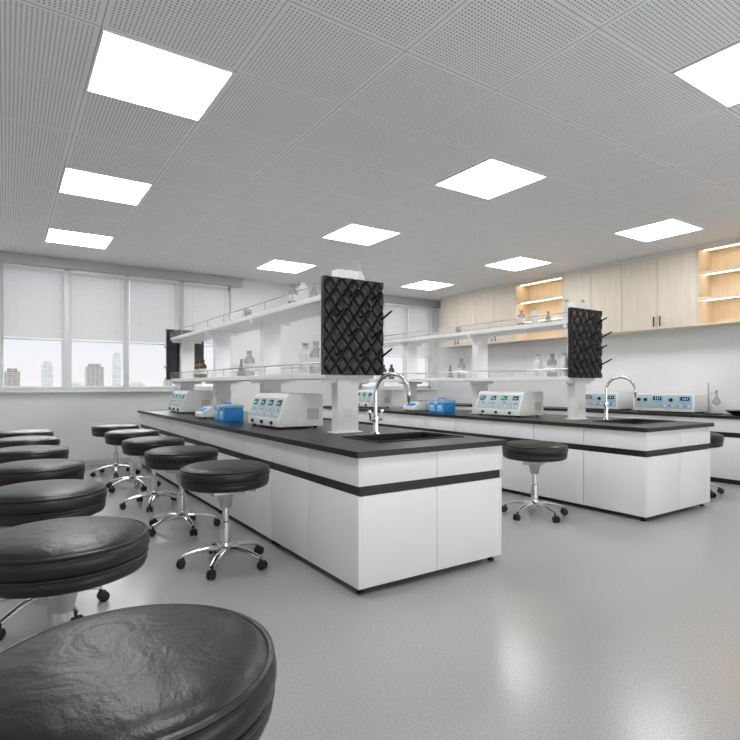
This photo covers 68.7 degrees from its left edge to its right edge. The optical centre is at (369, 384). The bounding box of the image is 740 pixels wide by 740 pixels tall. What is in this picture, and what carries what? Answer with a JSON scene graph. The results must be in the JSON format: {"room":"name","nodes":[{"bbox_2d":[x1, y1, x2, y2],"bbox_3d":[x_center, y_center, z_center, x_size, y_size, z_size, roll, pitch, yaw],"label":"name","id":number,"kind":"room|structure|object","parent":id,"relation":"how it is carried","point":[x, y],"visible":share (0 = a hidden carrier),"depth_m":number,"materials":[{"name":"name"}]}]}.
{"room":"science classroom","nodes":[
{"label":"science classroom","id":0,"kind":"room"},
{"bbox_2d":[0,263,437,459],"bbox_3d":[-2.993,-0.325,9.466,10.800,3.150,0.250,0,0,-34],"label":"wall","id":1,"kind":"structure","parent":0,"point":[71,417],"depth_m":8.97,"materials":[{"name":"paint"}]},
{"bbox_2d":[79,456,139,465],"bbox_3d":[-2.928,1.205,9.351,10.780,0.090,0.014,0,0,-34],"label":"baseboard","id":2,"kind":"structure","parent":1,"relation":"attached to","point":[123,459],"depth_m":8.53,"materials":[{"name":"grey"}]},
{"bbox_2d":[0,263,234,392],"bbox_3d":[-4.628,-0.818,8.258,5.220,1.865,0.210,0,0,-34],"label":"window","id":3,"kind":"structure","parent":1,"relation":"in","point":[66,386],"depth_m":8.28,"materials":[{"name":"white paint"}]},
{"bbox_2d":[3,263,64,340],"bbox_3d":[-4.932,-1.205,7.958,0.770,1.090,0.059,0,0,-34],"label":"blind","id":4,"kind":"object","parent":3,"relation":"attached to","point":[11,328],"visible":1,"depth_m":7.95,"materials":[{"name":"fabric"}]},
{"bbox_2d":[70,270,124,343],"bbox_3d":[-4.235,-1.205,8.427,0.770,1.090,0.059,0,0,-34],"label":"blind","id":5,"kind":"object","parent":3,"relation":"attached to","point":[74,332],"visible":1,"depth_m":8.42,"materials":[{"name":"fabric"}]},
{"bbox_2d":[129,276,178,344],"bbox_3d":[-3.538,-1.205,8.896,0.770,1.090,0.059,0,0,-34],"label":"blind","id":6,"kind":"object","parent":3,"relation":"attached to","point":[134,279],"visible":0.87,"depth_m":8.88,"materials":[{"name":"fabric"}]},
{"bbox_2d":[183,281,227,346],"bbox_3d":[-2.841,-1.205,9.364,0.770,1.090,0.059,0,0,-34],"label":"blind","id":7,"kind":"object","parent":3,"relation":"attached to","point":[185,284],"visible":0.63,"depth_m":9.35,"materials":[{"name":"fabric"}]},
{"bbox_2d":[0,251,242,287],"bbox_3d":[-4.837,-1.825,7.997,6.100,0.150,0.130,0,0,-34],"label":"trim","id":8,"kind":"structure","parent":1,"relation":"attached to","point":[5,257],"depth_m":8.49,"materials":[{"name":"grey"}]},
{"bbox_2d":[362,305,435,389],"bbox_3d":[0.517,-0.818,11.719,2.200,1.865,0.210,0,0,-34],"label":"window","id":9,"kind":"structure","parent":1,"relation":"in","point":[428,360],"depth_m":11.94,"materials":[{"name":"white paint"}]},
{"bbox_2d":[384,302,408,356],"bbox_3d":[0.569,-1.178,11.659,0.647,1.144,0.059,0,0,-34],"label":"blind","id":10,"kind":"object","parent":9,"relation":"attached to","point":[390,305],"visible":0.66,"depth_m":11.65,"materials":[{"name":"fabric"}]},
{"bbox_2d":[408,305,431,357],"bbox_3d":[1.117,-1.178,12.027,0.647,1.144,0.059,0,0,-34],"label":"blind","id":11,"kind":"object","parent":9,"relation":"attached to","point":[423,347],"visible":0.75,"depth_m":12.04,"materials":[{"name":"fabric"}]},
{"bbox_2d":[383,295,440,307],"bbox_3d":[0.573,-1.825,11.636,2.440,0.150,0.130,0,0,-34],"label":"trim","id":12,"kind":"structure","parent":1,"relation":"attached to","point":[387,298],"depth_m":11.78,"materials":[{"name":"grey"}]},
{"bbox_2d":[0,0,739,300],"bbox_3d":[0.342,-1.950,4.508,11.200,0.100,12.300,0,0,-34],"label":"ceiling","id":13,"kind":"structure","parent":0,"point":[332,115],"depth_m":4.09,"materials":[{"name":"metal"}]},
{"bbox_2d":[45,227,113,248],"bbox_3d":[-3.780,-1.895,7.029,0.725,0.010,0.725,0,0,-34],"label":"recessed light","id":14,"kind":"object","parent":13,"relation":"in","point":[54,235],"visible":1,"depth_m":6.99,"materials":[{"name":"white"}]},
{"bbox_2d":[58,166,152,205],"bbox_3d":[-2.552,-1.895,5.203,0.725,0.010,0.725,0,0,-34],"label":"recessed light","id":15,"kind":"object","parent":13,"relation":"in","point":[74,181],"visible":1,"depth_m":5.16,"materials":[{"name":"white"}]},
{"bbox_2d":[86,27,234,120],"bbox_3d":[-1.324,-1.895,3.378,0.725,0.010,0.725,0,0,-34],"label":"recessed light","id":16,"kind":"object","parent":13,"relation":"in","point":[125,68],"visible":1,"depth_m":3.33,"materials":[{"name":"white"}]},
{"bbox_2d":[256,259,316,272],"bbox_3d":[-1.346,-1.895,8.666,0.725,0.010,0.725,0,0,-34],"label":"recessed light","id":17,"kind":"object","parent":13,"relation":"in","point":[275,265],"visible":1,"depth_m":8.64,"materials":[{"name":"white"}]},
{"bbox_2d":[322,223,400,245],"bbox_3d":[-0.118,-1.895,6.841,0.725,0.010,0.725,0,0,-34],"label":"recessed light","id":18,"kind":"object","parent":13,"relation":"in","point":[352,232],"visible":1,"depth_m":6.80,"materials":[{"name":"white"}]},
{"bbox_2d":[400,280,453,289],"bbox_3d":[1.088,-1.895,10.304,0.725,0.010,0.725,0,0,-34],"label":"recessed light","id":19,"kind":"object","parent":13,"relation":"in","point":[424,285],"visible":1,"depth_m":10.29,"materials":[{"name":"white"}]},
{"bbox_2d":[434,157,547,199],"bbox_3d":[1.110,-1.895,5.015,0.725,0.010,0.725,0,0,-34],"label":"recessed light","id":20,"kind":"object","parent":13,"relation":"in","point":[490,178],"visible":1,"depth_m":4.98,"materials":[{"name":"white"}]},
{"bbox_2d":[484,256,551,270],"bbox_3d":[2.316,-1.895,8.478,0.725,0.010,0.725,0,0,-34],"label":"recessed light","id":21,"kind":"object","parent":13,"relation":"in","point":[517,263],"visible":1,"depth_m":8.42,"materials":[{"name":"white"}]},
{"bbox_2d":[614,218,703,241],"bbox_3d":[3.544,-1.895,6.653,0.725,0.010,0.725,0,0,-34],"label":"recessed light","id":22,"kind":"object","parent":13,"relation":"in","point":[669,227],"visible":1,"depth_m":6.62,"materials":[{"name":"white"}]},
{"bbox_2d":[672,41,739,107],"bbox_3d":[2.338,-1.895,3.190,0.725,0.010,0.725,0,0,-34],"label":"recessed light","id":23,"kind":"object","parent":13,"relation":"in","point":[716,75],"visible":1,"depth_m":3.31,"materials":[{"name":"white"}]},
{"bbox_2d":[0,462,739,739],"bbox_3d":[0.342,1.300,4.508,11.200,0.100,12.300,0,0,-34],"label":"floor","id":24,"kind":"structure","parent":0,"point":[595,623],"depth_m":2.82,"materials":[{"name":"plastic"}]},
{"bbox_2d":[0,429,53,437],"bbox_3d":[-4.182,0.894,6.577,0.629,0.710,0.627,0,0,-38],"label":"stool","id":25,"kind":"object","parent":24,"relation":"on","point":[15,432],"visible":0.3,"depth_m":6.40,"materials":[{"name":"black leather"}]},
{"bbox_2d":[0,435,59,447],"bbox_3d":[-3.578,0.894,5.652,0.629,0.710,0.627,0,0,-9],"label":"stool","id":26,"kind":"object","parent":24,"relation":"on","point":[17,440],"visible":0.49,"depth_m":5.49,"materials":[{"name":"black leather"}]},
{"bbox_2d":[0,445,68,463],"bbox_3d":[-2.970,0.894,4.739,0.629,0.710,0.627,0,0,-32],"label":"stool","id":27,"kind":"object","parent":24,"relation":"on","point":[27,452],"visible":0.42,"depth_m":4.57,"materials":[{"name":"black leather"}]},
{"bbox_2d":[0,459,84,486],"bbox_3d":[-2.341,0.894,3.807,0.629,0.710,0.627,0,0,2],"label":"stool","id":28,"kind":"object","parent":24,"relation":"on","point":[14,472],"visible":0.42,"depth_m":3.64,"materials":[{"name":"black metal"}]},
{"bbox_2d":[0,479,109,640],"bbox_3d":[-1.749,0.894,2.937,0.627,0.710,0.629,0,0,41],"label":"stool","id":29,"kind":"object","parent":24,"relation":"on","point":[32,501],"visible":0.77,"depth_m":2.77,"materials":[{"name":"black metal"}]},
{"bbox_2d":[0,516,149,624],"bbox_3d":[-1.145,0.894,2.034,0.629,0.710,0.627,0,0,-15],"label":"stool","id":30,"kind":"object","parent":24,"relation":"on","point":[55,560],"visible":0.69,"depth_m":1.87,"materials":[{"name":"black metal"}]},
{"bbox_2d":[90,423,139,477],"bbox_3d":[-3.538,0.894,7.547,0.629,0.710,0.627,0,0,-15],"label":"stool","id":31,"kind":"object","parent":24,"relation":"on","point":[99,430],"visible":0.76,"depth_m":7.40,"materials":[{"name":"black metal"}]},
{"bbox_2d":[104,429,160,492],"bbox_3d":[-2.867,0.894,6.557,0.629,0.710,0.627,0,0,-38],"label":"stool","id":32,"kind":"object","parent":24,"relation":"on","point":[115,437],"visible":0.79,"depth_m":6.39,"materials":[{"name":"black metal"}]},
{"bbox_2d":[0,604,276,739],"bbox_3d":[-0.490,0.894,1.099,0.629,0.710,0.627,0,0,5],"label":"stool","id":33,"kind":"object","parent":24,"relation":"on","point":[155,671],"visible":1,"depth_m":1.02,"materials":[{"name":"black leather"}]},
{"bbox_2d":[140,413,161,476],"bbox_3d":[-2.720,0.839,8.204,1.210,0.822,1.265,0,0,-34],"label":"base cabinet","id":34,"kind":"object","parent":24,"relation":"on","point":[146,421],"visible":0.18,"depth_m":7.86,"materials":[{"name":"grey"}]},
{"bbox_2d":[119,436,184,511],"bbox_3d":[-2.228,0.894,5.595,0.629,0.710,0.627,0,0,-4],"label":"stool","id":35,"kind":"object","parent":24,"relation":"on","point":[137,446],"visible":0.8,"depth_m":5.44,"materials":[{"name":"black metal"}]},
{"bbox_2d":[159,417,186,491],"bbox_3d":[-2.017,0.839,7.158,1.210,0.822,1.243,0,0,-34],"label":"base cabinet","id":36,"kind":"object","parent":24,"relation":"on","point":[168,427],"visible":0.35,"depth_m":6.81,"materials":[{"name":"grey"}]},
{"bbox_2d":[144,445,220,536],"bbox_3d":[-1.623,0.894,4.704,0.629,0.710,0.627,0,0,-27],"label":"stool","id":37,"kind":"object","parent":24,"relation":"on","point":[170,459],"visible":0.93,"depth_m":4.54,"materials":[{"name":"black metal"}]},
{"bbox_2d":[184,422,222,512],"bbox_3d":[-1.319,0.839,6.120,1.210,0.822,1.243,0,0,-34],"label":"base cabinet","id":38,"kind":"object","parent":24,"relation":"on","point":[194,434],"visible":0.2,"depth_m":5.67,"materials":[{"name":"grey"}]},
{"bbox_2d":[137,409,506,458],"bbox_3d":[-1.319,0.408,6.121,1.260,0.037,6.340,0,0,-34],"label":"countertop","id":39,"kind":"structure","parent":38,"relation":"on","point":[318,438],"depth_m":4.00,"materials":[{"name":"black plastic"}]},
{"bbox_2d":[168,390,212,413],"bbox_3d":[-2.588,0.235,7.755,0.458,0.310,0.742,0,0,-34],"label":"instrument","id":40,"kind":"object","parent":39,"relation":"on","point":[183,401],"visible":0.98,"depth_m":7.48,"materials":[{"name":"white"}]},
{"bbox_2d":[195,404,213,418],"bbox_3d":[-1.863,0.309,6.388,0.322,0.162,0.286,0,0,-34],"label":"laboratory balance","id":41,"kind":"object","parent":39,"relation":"on","point":[206,411],"visible":0.56,"depth_m":6.25,"materials":[{"name":"white plastic"}]},
{"bbox_2d":[214,402,243,421],"bbox_3d":[-1.556,0.287,5.943,0.238,0.207,0.330,0,0,-34],"label":"storage box","id":42,"kind":"object","parent":39,"relation":"on","point":[226,412],"visible":1,"depth_m":5.83,"materials":[{"name":"blue plastic"}]},
{"bbox_2d":[214,408,242,421],"bbox_3d":[-1.553,0.323,5.946,0.220,0.135,0.320,0,0,-34],"label":"tub","id":43,"kind":"object","parent":42,"relation":"in","point":[220,414],"depth_m":5.82,"materials":[{"name":"blue plastic"}]},
{"bbox_2d":[170,269,372,433],"bbox_3d":[-1.517,-0.275,6.415,0.460,1.330,4.860,0,0,-34],"label":"rack","id":44,"kind":"object","parent":39,"relation":"on","point":[270,379],"visible":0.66,"depth_m":5.67,"materials":[{"name":"white"}]},
{"bbox_2d":[164,329,203,379],"bbox_3d":[-2.924,-0.468,8.504,0.572,0.775,0.173,0,0,-34],"label":"board","id":45,"kind":"object","parent":44,"relation":"attached to","point":[172,349],"visible":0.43,"depth_m":8.34,"materials":[{"name":"black"}]},
{"bbox_2d":[199,360,206,377],"bbox_3d":[-2.218,-0.217,7.185,0.102,0.242,0.102,0,0,-28],"label":"bottle","id":46,"kind":"object","parent":44,"relation":"on","point":[202,366],"visible":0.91,"depth_m":7.15,"materials":[{"name":"orange glass"}]},
{"bbox_2d":[170,295,320,341],"bbox_3d":[-1.517,-0.703,6.415,0.460,0.046,4.860,0,0,-34],"label":"shelf","id":47,"kind":"object","parent":44,"relation":"attached to","point":[310,307],"depth_m":5.67,"materials":[{"name":"white"}]},
{"bbox_2d":[244,351,254,375],"bbox_3d":[-1.297,-0.232,5.816,0.112,0.273,0.112,0,0,-14],"label":"bottle","id":48,"kind":"object","parent":44,"relation":"on","point":[245,364],"visible":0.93,"depth_m":5.77,"materials":[{"name":"clear glass"}]},
{"bbox_2d":[170,373,372,381],"bbox_3d":[-1.517,-0.073,6.415,0.460,0.046,4.860,0,0,-34],"label":"shelf","id":49,"kind":"object","parent":44,"relation":"attached to","point":[262,377],"depth_m":5.16,"materials":[{"name":"white"}]},
{"bbox_2d":[298,280,307,300],"bbox_3d":[-0.591,-0.824,4.785,0.095,0.196,0.095,0,0,-18],"label":"bottle","id":50,"kind":"object","parent":44,"relation":"on","point":[302,295],"visible":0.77,"depth_m":4.75,"materials":[{"name":"glass"}]},
{"bbox_2d":[299,343,311,373],"bbox_3d":[-0.566,-0.232,4.729,0.112,0.273,0.112,0,0,-28],"label":"bottle","id":51,"kind":"object","parent":44,"relation":"on","point":[304,354],"visible":0.85,"depth_m":4.68,"materials":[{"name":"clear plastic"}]},
{"bbox_2d":[309,341,319,366],"bbox_3d":[-0.455,-0.232,4.563,0.112,0.273,0.112,0,0,-11],"label":"bottle","id":52,"kind":"object","parent":44,"relation":"on","point":[311,359],"visible":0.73,"depth_m":4.51,"materials":[{"name":"clear glass"}]},
{"bbox_2d":[321,275,391,374],"bbox_3d":[-0.100,-0.468,4.334,0.572,0.775,0.173,0,0,-34],"label":"board","id":53,"kind":"object","parent":44,"relation":"attached to","point":[352,318],"visible":0.99,"depth_m":4.35,"materials":[{"name":"black"}]},
{"bbox_2d":[248,393,322,428],"bbox_3d":[-0.825,0.235,5.133,0.458,0.310,0.742,0,0,-34],"label":"instrument","id":54,"kind":"object","parent":39,"relation":"on","point":[280,410],"visible":1,"depth_m":4.88,"materials":[{"name":"white plastic"}]},
{"bbox_2d":[308,408,317,418],"bbox_3d":[-0.515,0.260,4.896,0.110,0.100,0.002,0,0,-34],"label":"vent","id":55,"kind":"object","parent":54,"relation":"attached to","point":[312,412],"depth_m":4.89,"materials":[{"name":"grey plastic"}]},
{"bbox_2d":[367,372,410,433],"bbox_3d":[0.163,0.146,4.200,0.342,0.488,0.236,0,0,30],"label":"faucet","id":56,"kind":"object","parent":39,"relation":"on","point":[375,418],"visible":0.96,"depth_m":4.24,"materials":[{"name":"silver metal"}]},
{"bbox_2d":[343,431,463,442],"bbox_3d":[0.252,0.486,4.050,0.776,0.208,0.476,0,0,-34],"label":"sink","id":57,"kind":"object","parent":39,"relation":"in","point":[422,435],"visible":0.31,"depth_m":4.21,"materials":[{"name":"black stone"}]},
{"bbox_2d":[354,432,450,440],"bbox_3d":[0.252,0.489,4.050,0.738,0.202,0.438,0,0,-34],"label":"basin","id":58,"kind":"object","parent":57,"relation":"in","point":[406,436],"depth_m":4.24,"materials":[{"name":"black rubber"}]},
{"bbox_2d":[176,459,269,579],"bbox_3d":[-0.998,0.894,3.758,0.629,0.710,0.627,0,0,14],"label":"stool","id":59,"kind":"object","parent":24,"relation":"on","point":[222,479],"visible":1,"depth_m":3.64,"materials":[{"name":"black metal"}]},
{"bbox_2d":[219,430,276,543],"bbox_3d":[-0.621,0.839,5.083,1.210,0.822,1.243,0,0,-34],"label":"base cabinet","id":60,"kind":"object","parent":24,"relation":"on","point":[252,508],"visible":0.24,"depth_m":4.56,"materials":[{"name":"grey"}]},
{"bbox_2d":[323,408,331,420],"bbox_3d":[-0.148,0.839,9.934,1.210,0.822,1.265,0,0,-34],"label":"base cabinet","id":61,"kind":"object","parent":24,"relation":"on","point":[327,413],"visible":0.02,"depth_m":9.77,"materials":[{"name":"grey"}]},
{"bbox_2d":[358,411,397,427],"bbox_3d":[0.555,0.839,8.888,1.210,0.822,1.243,0,0,-34],"label":"base cabinet","id":62,"kind":"object","parent":24,"relation":"on","point":[389,419],"visible":0.04,"depth_m":8.34,"materials":[{"name":"grey"}]},
{"bbox_2d":[271,441,501,594],"bbox_3d":[0.082,0.839,4.037,1.210,0.822,1.264,0,0,-34],"label":"base cabinet","id":63,"kind":"object","parent":24,"relation":"on","point":[372,521],"visible":0.88,"depth_m":3.50,"materials":[{"name":"grey"}]},
{"bbox_2d":[397,414,455,433],"bbox_3d":[1.253,0.839,7.851,1.210,0.822,1.243,0,0,-34],"label":"base cabinet","id":64,"kind":"object","parent":24,"relation":"on","point":[414,422],"visible":0.12,"depth_m":7.45,"materials":[{"name":"grey"}]},
{"bbox_2d":[323,405,713,431],"bbox_3d":[1.253,0.408,7.851,1.260,0.037,6.340,0,0,-34],"label":"countertop","id":65,"kind":"structure","parent":64,"relation":"on","point":[545,419],"depth_m":6.06,"materials":[{"name":"black plastic"}]},
{"bbox_2d":[358,389,391,407],"bbox_3d":[-0.016,0.235,9.485,0.458,0.310,0.742,0,0,-34],"label":"instrument","id":66,"kind":"object","parent":65,"relation":"on","point":[365,396],"visible":0.6,"depth_m":9.23,"materials":[{"name":"white"}]},
{"bbox_2d":[403,400,428,411],"bbox_3d":[0.709,0.309,8.118,0.322,0.162,0.286,0,0,-34],"label":"laboratory balance","id":67,"kind":"object","parent":65,"relation":"on","point":[420,405],"visible":0.87,"depth_m":8.02,"materials":[{"name":"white plastic"}]},
{"bbox_2d":[428,398,455,412],"bbox_3d":[1.016,0.287,7.674,0.238,0.207,0.330,0,0,-34],"label":"storage box","id":68,"kind":"object","parent":65,"relation":"on","point":[435,406],"visible":0.98,"depth_m":7.57,"materials":[{"name":"blue plastic"}]},
{"bbox_2d":[429,403,454,412],"bbox_3d":[1.019,0.323,7.676,0.220,0.135,0.320,0,0,-34],"label":"tub","id":69,"kind":"object","parent":68,"relation":"in","point":[433,407],"depth_m":7.56,"materials":[{"name":"blue plastic"}]},
{"bbox_2d":[358,302,594,419],"bbox_3d":[1.055,-0.275,8.146,0.460,1.330,4.860,0,0,-34],"label":"rack","id":70,"kind":"object","parent":65,"relation":"on","point":[479,380],"visible":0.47,"depth_m":7.38,"materials":[{"name":"white"}]},
{"bbox_2d":[383,320,567,346],"bbox_3d":[1.055,-0.703,8.146,0.460,0.046,4.860,0,0,-34],"label":"shelf","id":71,"kind":"object","parent":70,"relation":"attached to","point":[489,333],"depth_m":7.28,"materials":[{"name":"white"}]},
{"bbox_2d":[369,376,594,381],"bbox_3d":[1.055,-0.073,8.146,0.460,0.046,4.860,0,0,-34],"label":"shelf","id":72,"kind":"object","parent":70,"relation":"attached to","point":[409,378],"depth_m":7.11,"materials":[{"name":"white"}]},
{"bbox_2d":[530,308,538,323],"bbox_3d":[1.981,-0.824,6.515,0.095,0.196,0.095,0,0,-18],"label":"bottle","id":73,"kind":"object","parent":70,"relation":"on","point":[533,320],"visible":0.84,"depth_m":6.48,"materials":[{"name":"clear glass"}]},
{"bbox_2d":[533,354,542,376],"bbox_3d":[2.006,-0.232,6.460,0.112,0.273,0.112,0,0,-28],"label":"bottle","id":74,"kind":"object","parent":70,"relation":"on","point":[537,364],"visible":0.95,"depth_m":6.42,"materials":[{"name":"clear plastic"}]},
{"bbox_2d":[560,348,567,375],"bbox_3d":[2.197,-0.257,6.127,0.084,0.321,0.100,0,0,36],"label":"wash bottle","id":75,"kind":"object","parent":70,"relation":"on","point":[564,361],"visible":0.92,"depth_m":6.10,"materials":[{"name":"white plastic"}]},
{"bbox_2d":[561,300,568,320],"bbox_3d":[2.361,-0.876,6.505,0.112,0.300,0.112,0,0,-11],"label":"bottle","id":76,"kind":"object","parent":70,"relation":"on","point":[564,316],"visible":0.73,"depth_m":6.47,"materials":[{"name":"glass"}]},
{"bbox_2d":[568,307,611,377],"bbox_3d":[2.472,-0.468,6.065,0.572,0.775,0.173,0,0,-34],"label":"board","id":77,"kind":"object","parent":70,"relation":"attached to","point":[585,336],"visible":1,"depth_m":6.07,"materials":[{"name":"black"}]},
{"bbox_2d":[475,391,542,416],"bbox_3d":[1.748,0.235,6.863,0.458,0.310,0.742,0,0,-34],"label":"instrument","id":78,"kind":"object","parent":65,"relation":"on","point":[512,403],"visible":1,"depth_m":6.65,"materials":[{"name":"white"}]},
{"bbox_2d":[603,376,636,419],"bbox_3d":[2.735,0.146,5.930,0.342,0.488,0.236,0,0,30],"label":"faucet","id":79,"kind":"object","parent":65,"relation":"on","point":[606,408],"visible":0.97,"depth_m":5.96,"materials":[{"name":"silver metal"}]},
{"bbox_2d":[592,418,673,423],"bbox_3d":[2.824,0.486,5.781,0.776,0.208,0.476,0,0,-34],"label":"sink","id":80,"kind":"object","parent":65,"relation":"in","point":[632,420],"visible":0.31,"depth_m":5.97,"materials":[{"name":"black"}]},
{"bbox_2d":[605,419,660,422],"bbox_3d":[2.824,0.489,5.781,0.738,0.202,0.438,0,0,-34],"label":"basin","id":81,"kind":"object","parent":80,"relation":"in","point":[616,420],"depth_m":6.02,"materials":[{"name":"black rubber"}]},
{"bbox_2d":[455,418,533,493],"bbox_3d":[1.951,0.839,6.814,1.210,0.822,1.243,0,0,-34],"label":"base cabinet","id":82,"kind":"object","parent":24,"relation":"on","point":[516,476],"visible":0.34,"depth_m":6.25,"materials":[{"name":"grey"}]},
{"bbox_2d":[502,440,567,522],"bbox_3d":[1.588,0.894,5.175,0.629,0.710,0.627,0,0,-12],"label":"stool","id":83,"kind":"object","parent":24,"relation":"on","point":[533,453],"visible":0.95,"depth_m":5.02,"materials":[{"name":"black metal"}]},
{"bbox_2d":[543,410,591,415],"bbox_3d":[3.422,0.839,9.021,0.630,0.822,1.044,0,0,-34],"label":"base cabinet","id":84,"kind":"object","parent":24,"relation":"on","point":[544,411],"visible":0.12,"depth_m":8.91,"materials":[{"name":"white laminate"}]},
{"bbox_2d":[534,424,709,520],"bbox_3d":[2.655,0.839,5.768,1.210,0.822,1.264,0,0,-34],"label":"base cabinet","id":85,"kind":"object","parent":24,"relation":"on","point":[642,474],"visible":0.88,"depth_m":5.27,"materials":[{"name":"grey"}]},
{"bbox_2d":[592,413,659,419],"bbox_3d":[4.008,0.839,8.150,0.630,0.822,1.044,0,0,-34],"label":"base cabinet","id":86,"kind":"object","parent":24,"relation":"on","point":[593,414],"visible":0.14,"depth_m":7.92,"materials":[{"name":"white laminate"}]},
{"bbox_2d":[660,416,739,484],"bbox_3d":[4.594,0.839,7.279,0.630,0.822,1.044,0,0,-34],"label":"base cabinet","id":87,"kind":"object","parent":24,"relation":"on","point":[724,460],"visible":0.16,"depth_m":6.86,"materials":[{"name":"white laminate"}]},
{"bbox_2d":[709,432,723,497],"bbox_3d":[3.762,0.894,6.274,0.629,0.710,0.627,0,0,2],"label":"stool","id":88,"kind":"object","parent":24,"relation":"on","point":[716,439],"visible":0.23,"depth_m":6.01,"materials":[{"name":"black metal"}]},
{"bbox_3d":[5.180,0.839,6.408,0.630,0.822,1.044,0,0,-34],"label":"base cabinet","id":89,"kind":"object","parent":24,"relation":"on","visible":0},
{"bbox_2d":[455,403,739,418],"bbox_3d":[3.418,0.408,9.018,0.659,0.037,7.350,0,0,-34],"label":"countertop","id":90,"kind":"structure","parent":89,"relation":"on","point":[593,410],"depth_m":7.78,"materials":[{"name":"black plastic"}]},
{"bbox_2d":[586,392,632,409],"bbox_3d":[3.695,0.255,8.693,0.444,0.270,0.860,0,0,-34],"label":"supplies","id":91,"kind":"object","parent":90,"relation":"on","point":[616,400],"visible":0.62,"depth_m":8.41,"materials":[{"name":"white plastic"}]},
{"bbox_2d":[633,393,707,413],"bbox_3d":[4.309,0.255,7.780,0.444,0.270,0.860,0,0,-34],"label":"supplies","id":92,"kind":"object","parent":90,"relation":"on","point":[675,402],"visible":0.97,"depth_m":7.57,"materials":[{"name":"plastic"}]},
{"bbox_2d":[703,383,723,414],"bbox_3d":[4.563,0.180,7.191,0.140,0.420,0.200,0,0,-34],"label":"stand","id":93,"kind":"object","parent":90,"relation":"on","point":[708,393],"visible":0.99,"depth_m":7.18,"materials":[{"name":"silver"}]},
{"bbox_2d":[438,308,739,413],"bbox_3d":[4.905,-0.325,7.578,0.200,3.150,12.300,0,0,-34],"label":"wall","id":94,"kind":"structure","parent":0,"point":[685,360],"depth_m":8.48,"materials":[{"name":"paint"}]},
{"bbox_2d":[441,292,474,347],"bbox_3d":[1.966,-1.340,11.404,0.402,1.060,1.030,0,0,-34],"label":"upper cabinet","id":95,"kind":"object","parent":94,"relation":"attached to","point":[459,310],"visible":0.71,"depth_m":11.29,"materials":[{"name":"brown wood"}]},
{"bbox_2d":[475,284,523,344],"bbox_3d":[2.542,-1.340,10.549,0.402,1.060,1.028,0,0,-34],"label":"upper cabinet","id":96,"kind":"object","parent":94,"relation":"attached to","point":[495,304],"visible":0.69,"depth_m":10.40,"materials":[{"name":"brown wood"}]},
{"bbox_2d":[515,275,567,341],"bbox_3d":[3.129,-1.340,9.697,0.378,1.060,1.038,0,0,-34],"label":"upper cabinet","id":97,"kind":"object","parent":94,"relation":"attached to","point":[545,294],"visible":0.62,"depth_m":9.89,"materials":[{"name":"brown wood"}]},
{"bbox_2d":[516,315,560,321],"bbox_3d":[3.128,-1.175,9.696,0.356,0.024,0.998,0,0,-34],"label":"shelf","id":98,"kind":"object","parent":97,"relation":"attached to","point":[552,317],"depth_m":9.50,"materials":[{"name":"brown wood"}]},
{"bbox_2d":[516,294,561,304],"bbox_3d":[3.128,-1.529,9.696,0.356,0.024,0.998,0,0,-34],"label":"shelf","id":99,"kind":"object","parent":97,"relation":"attached to","point":[556,298],"depth_m":9.75,"materials":[{"name":"brown wood"}]},
{"bbox_2d":[441,237,739,298],"bbox_3d":[3.446,-1.885,9.236,0.370,0.030,6.280,0,0,-34],"label":"trim","id":100,"kind":"structure","parent":94,"relation":"attached to","point":[739,237],"depth_m":8.45,"materials":[{"name":"paint"}]},
{"bbox_2d":[563,263,633,337],"bbox_3d":[3.705,-1.340,8.819,0.402,1.060,1.058,0,0,-34],"label":"upper cabinet","id":101,"kind":"object","parent":94,"relation":"attached to","point":[600,288],"visible":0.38,"depth_m":8.56,"materials":[{"name":"brown wood"}]},
{"bbox_2d":[622,248,706,332],"bbox_3d":[4.304,-1.340,7.929,0.402,1.060,1.083,0,0,-34],"label":"upper cabinet","id":102,"kind":"object","parent":94,"relation":"attached to","point":[659,293],"visible":0.98,"depth_m":7.79,"materials":[{"name":"brown wood"}]},
{"bbox_2d":[697,239,739,326],"bbox_3d":[4.906,-1.340,7.056,0.378,1.060,1.033,0,0,-34],"label":"upper cabinet","id":103,"kind":"object","parent":94,"relation":"attached to","point":[718,265],"visible":1,"depth_m":7.39,"materials":[{"name":"brown wood"}]},
{"bbox_2d":[699,265,739,276],"bbox_3d":[4.905,-1.529,7.056,0.356,0.024,0.993,0,0,-34],"label":"shelf","id":104,"kind":"object","parent":103,"relation":"attached to","point":[734,270],"depth_m":7.29,"materials":[{"name":"brown wood"}]},
{"bbox_2d":[699,293,739,301],"bbox_3d":[4.905,-1.175,7.056,0.356,0.024,0.993,0,0,-34],"label":"shelf","id":105,"kind":"object","parent":103,"relation":"attached to","point":[735,297],"depth_m":7.28,"materials":[{"name":"brown wood"}]},
{"label":"outside","id":106,"kind":"structure","parent":0,"visible":0},
{"bbox_3d":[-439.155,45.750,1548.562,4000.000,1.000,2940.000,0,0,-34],"label":"ground","id":107,"kind":"structure","parent":106,"visible":0},
{"bbox_2d":[4,368,19,385],"bbox_3d":[-496.554,11.250,750.655,18.000,68.000,18.000,0,0,-34],"label":"tower building","id":108,"kind":"structure","parent":107,"relation":"on","point":[11,376],"depth_m":743.44,"materials":[{"name":"concrete"}]},
{"bbox_2d":[41,361,52,385],"bbox_3d":[-472.040,5.250,791.251,14.000,80.000,14.000,0,0,-34],"label":"tower building","id":109,"kind":"structure","parent":107,"relation":"on","point":[46,367],"depth_m":786.19,"materials":[{"name":"concrete"}]},
{"bbox_2d":[85,364,103,385],"bbox_3d":[-430.101,6.250,843.569,24.000,78.000,24.000,0,0,-34],"label":"tower building","id":110,"kind":"structure","parent":107,"relation":"on","point":[94,373],"depth_m":834.65,"materials":[{"name":"concrete"}]},
{"bbox_2d":[113,353,120,385],"bbox_3d":[-386.201,-1.750,824.893,10.000,94.000,10.000,0,0,-34],"label":"tower building","id":111,"kind":"structure","parent":107,"relation":"on","point":[116,359],"depth_m":820.91,"materials":[{"name":"concrete"}]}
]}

